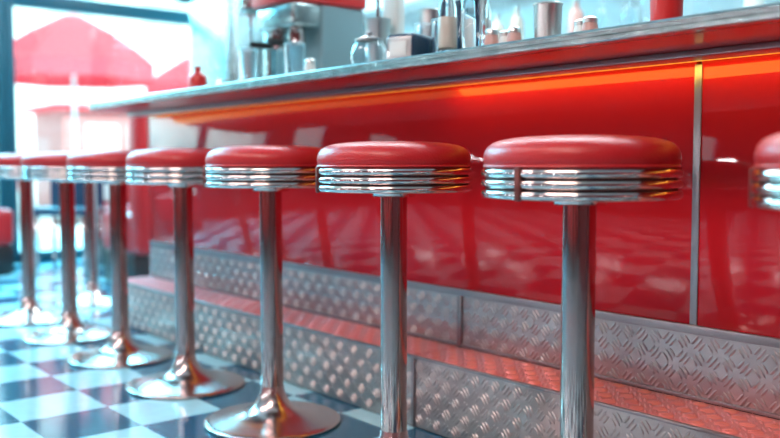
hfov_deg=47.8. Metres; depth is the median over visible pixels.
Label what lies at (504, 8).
wall
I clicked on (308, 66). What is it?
jar
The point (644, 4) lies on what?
bottle
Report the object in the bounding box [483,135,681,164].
cushion
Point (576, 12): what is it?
bottle
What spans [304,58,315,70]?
shaker
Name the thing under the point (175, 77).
patio umbrella
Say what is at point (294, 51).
drinking glass
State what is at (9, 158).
cushion
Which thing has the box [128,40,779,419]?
bar counter
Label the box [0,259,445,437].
floor
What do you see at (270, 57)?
mixer
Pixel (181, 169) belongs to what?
bar stool
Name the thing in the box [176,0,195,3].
globe lamp
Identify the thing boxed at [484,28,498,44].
shaker
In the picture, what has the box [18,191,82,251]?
pavement
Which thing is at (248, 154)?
cushion
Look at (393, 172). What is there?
bar stool
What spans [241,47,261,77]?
cup
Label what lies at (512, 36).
jar
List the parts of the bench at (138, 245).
seat, backrest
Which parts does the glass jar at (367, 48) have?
jar lid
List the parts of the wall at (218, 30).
door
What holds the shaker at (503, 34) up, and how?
on the countertop at (758, 23)
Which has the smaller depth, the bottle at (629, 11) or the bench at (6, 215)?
the bottle at (629, 11)
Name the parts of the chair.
leg, leg, seat, backrest, leg, leg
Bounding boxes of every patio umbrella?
[14,14,154,224]
[145,56,190,94]
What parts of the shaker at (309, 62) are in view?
lid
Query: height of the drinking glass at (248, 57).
0.142 m
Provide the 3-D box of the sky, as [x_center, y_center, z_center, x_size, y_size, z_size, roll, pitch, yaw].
[-8.262,-5.678,31.756,44.000,9.020,6.030,-3,5,-39]
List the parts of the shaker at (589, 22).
lid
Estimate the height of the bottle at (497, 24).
0.191 m
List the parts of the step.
riser plate, tread plate, riser plate, tread plate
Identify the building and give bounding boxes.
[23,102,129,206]
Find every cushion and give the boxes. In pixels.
[0,153,30,164]
[20,152,75,164]
[66,150,132,164]
[126,148,212,164]
[205,145,321,164]
[317,141,470,164]
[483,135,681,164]
[754,133,779,164]
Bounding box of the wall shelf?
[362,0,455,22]
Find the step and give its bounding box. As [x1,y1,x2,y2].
[128,276,779,437]
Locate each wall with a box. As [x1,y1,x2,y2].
[190,0,285,85]
[364,0,779,38]
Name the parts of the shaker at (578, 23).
lid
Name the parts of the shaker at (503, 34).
lid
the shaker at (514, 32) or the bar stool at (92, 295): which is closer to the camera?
the shaker at (514, 32)
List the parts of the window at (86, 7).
post, sill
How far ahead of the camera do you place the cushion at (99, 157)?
3.29 m
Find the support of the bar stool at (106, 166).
on the floor
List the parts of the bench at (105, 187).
backrest, seat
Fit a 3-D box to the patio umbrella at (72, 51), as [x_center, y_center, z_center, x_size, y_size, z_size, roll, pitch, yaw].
[-4.248,-1.337,11.859,2.070,2.810,2.070,-1,4,-17]
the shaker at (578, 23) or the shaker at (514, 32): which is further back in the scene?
the shaker at (514, 32)
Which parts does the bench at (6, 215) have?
seat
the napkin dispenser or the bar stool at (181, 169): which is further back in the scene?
the bar stool at (181, 169)
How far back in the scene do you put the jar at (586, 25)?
2.01 m
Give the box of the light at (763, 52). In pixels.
[128,40,779,116]
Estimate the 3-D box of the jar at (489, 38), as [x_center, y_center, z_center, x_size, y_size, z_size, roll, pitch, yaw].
[0.262,-0.448,2.270,0.042,0.050,0.042,-3,5,-39]
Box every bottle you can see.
[189,66,206,87]
[366,0,374,6]
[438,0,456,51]
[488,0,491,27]
[492,14,503,38]
[510,6,523,39]
[568,0,583,32]
[596,1,608,27]
[620,0,637,24]
[640,0,649,21]
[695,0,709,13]
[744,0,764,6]
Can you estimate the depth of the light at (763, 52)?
2.41 m
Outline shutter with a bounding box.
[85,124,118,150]
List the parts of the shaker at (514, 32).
lid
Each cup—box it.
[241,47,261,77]
[365,17,390,46]
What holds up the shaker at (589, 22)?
on the countertop at (758, 23)
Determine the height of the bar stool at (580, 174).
0.824 m
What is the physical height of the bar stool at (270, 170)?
0.824 m
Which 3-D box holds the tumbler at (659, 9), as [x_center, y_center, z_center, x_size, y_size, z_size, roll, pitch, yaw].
[0.585,-0.484,1.859,0.077,0.172,0.077,-3,5,-39]
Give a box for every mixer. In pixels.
[237,0,277,77]
[365,0,404,46]
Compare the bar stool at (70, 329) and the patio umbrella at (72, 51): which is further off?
the patio umbrella at (72, 51)
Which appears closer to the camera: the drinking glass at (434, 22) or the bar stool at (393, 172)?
the bar stool at (393, 172)
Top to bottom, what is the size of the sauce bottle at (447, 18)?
0.250 m
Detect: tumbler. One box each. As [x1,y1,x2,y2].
[533,1,562,37]
[650,0,683,20]
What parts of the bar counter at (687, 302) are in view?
panel, kick plate, panel, kick trim, kick trim, kick plate, panel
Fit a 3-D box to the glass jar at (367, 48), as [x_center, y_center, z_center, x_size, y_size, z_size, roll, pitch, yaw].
[-0.064,-0.512,2.694,0.116,0.126,0.116,-3,5,-39]
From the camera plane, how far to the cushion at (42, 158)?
3.73 m
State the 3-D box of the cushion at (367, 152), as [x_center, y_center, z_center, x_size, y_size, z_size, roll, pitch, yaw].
[0.009,-0.158,2.152,0.376,0.064,0.376,-1,4,-18]
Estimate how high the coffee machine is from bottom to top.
0.430 m
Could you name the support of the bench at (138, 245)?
on the floor
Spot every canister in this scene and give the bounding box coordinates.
[419,8,438,22]
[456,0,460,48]
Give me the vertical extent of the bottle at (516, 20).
0.222 m
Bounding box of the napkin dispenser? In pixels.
[386,32,431,58]
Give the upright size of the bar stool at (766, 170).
0.824 m
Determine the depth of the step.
2.53 m
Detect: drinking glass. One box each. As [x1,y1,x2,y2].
[238,48,257,80]
[284,42,305,73]
[414,23,431,36]
[431,18,437,52]
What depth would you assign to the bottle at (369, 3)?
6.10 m
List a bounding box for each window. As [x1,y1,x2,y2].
[0,0,8,208]
[3,0,189,262]
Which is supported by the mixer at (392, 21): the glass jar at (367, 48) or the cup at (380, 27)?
the cup at (380, 27)
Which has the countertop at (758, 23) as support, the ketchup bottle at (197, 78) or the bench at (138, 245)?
the ketchup bottle at (197, 78)
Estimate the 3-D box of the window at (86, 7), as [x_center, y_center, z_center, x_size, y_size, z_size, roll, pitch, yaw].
[-2.247,-1.139,7.422,1.918,2.900,0.090,-3,5,-39]
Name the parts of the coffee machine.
portafilter handle, portafilter handle, panel, panel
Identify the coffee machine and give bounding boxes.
[249,0,365,69]
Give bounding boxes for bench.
[0,208,14,273]
[81,182,130,265]
[103,116,149,280]
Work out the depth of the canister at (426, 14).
2.84 m
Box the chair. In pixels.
[34,180,104,276]
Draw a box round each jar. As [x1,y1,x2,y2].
[304,63,315,70]
[350,31,385,64]
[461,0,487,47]
[484,34,498,44]
[498,36,506,42]
[506,32,521,41]
[573,25,581,31]
[581,22,597,30]
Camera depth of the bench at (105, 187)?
6.69 m
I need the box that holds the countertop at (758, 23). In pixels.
[89,2,779,112]
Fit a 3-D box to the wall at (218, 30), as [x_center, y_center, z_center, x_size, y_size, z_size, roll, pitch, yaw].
[-1.167,-0.712,6.977,0.690,2.100,0.620,-3,5,-39]
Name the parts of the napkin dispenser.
plate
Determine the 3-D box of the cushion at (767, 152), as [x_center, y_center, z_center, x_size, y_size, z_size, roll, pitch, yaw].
[0.732,-0.104,1.277,0.376,0.064,0.376,2,4,30]
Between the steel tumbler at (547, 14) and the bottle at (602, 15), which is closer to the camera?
the steel tumbler at (547, 14)
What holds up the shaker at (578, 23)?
on the countertop at (758, 23)
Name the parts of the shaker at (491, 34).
lid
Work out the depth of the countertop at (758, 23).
2.10 m
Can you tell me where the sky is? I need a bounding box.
[13,0,189,191]
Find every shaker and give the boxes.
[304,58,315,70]
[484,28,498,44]
[498,30,507,42]
[506,26,521,41]
[573,19,582,31]
[581,16,597,30]
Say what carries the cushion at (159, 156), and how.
on the bar stool at (181, 169)
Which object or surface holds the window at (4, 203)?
in the wall
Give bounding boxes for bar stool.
[0,153,61,325]
[19,152,111,344]
[54,182,110,307]
[65,150,172,368]
[124,148,244,399]
[203,145,340,437]
[315,141,472,437]
[481,135,683,437]
[749,133,779,209]
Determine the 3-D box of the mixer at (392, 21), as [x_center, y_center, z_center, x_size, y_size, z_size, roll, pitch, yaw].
[-0.022,-0.692,2.977,0.140,0.450,0.180,3,5,39]
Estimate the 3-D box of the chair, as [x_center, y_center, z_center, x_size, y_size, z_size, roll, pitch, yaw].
[-2.260,-0.013,6.198,0.400,0.800,0.432,0,4,-1]

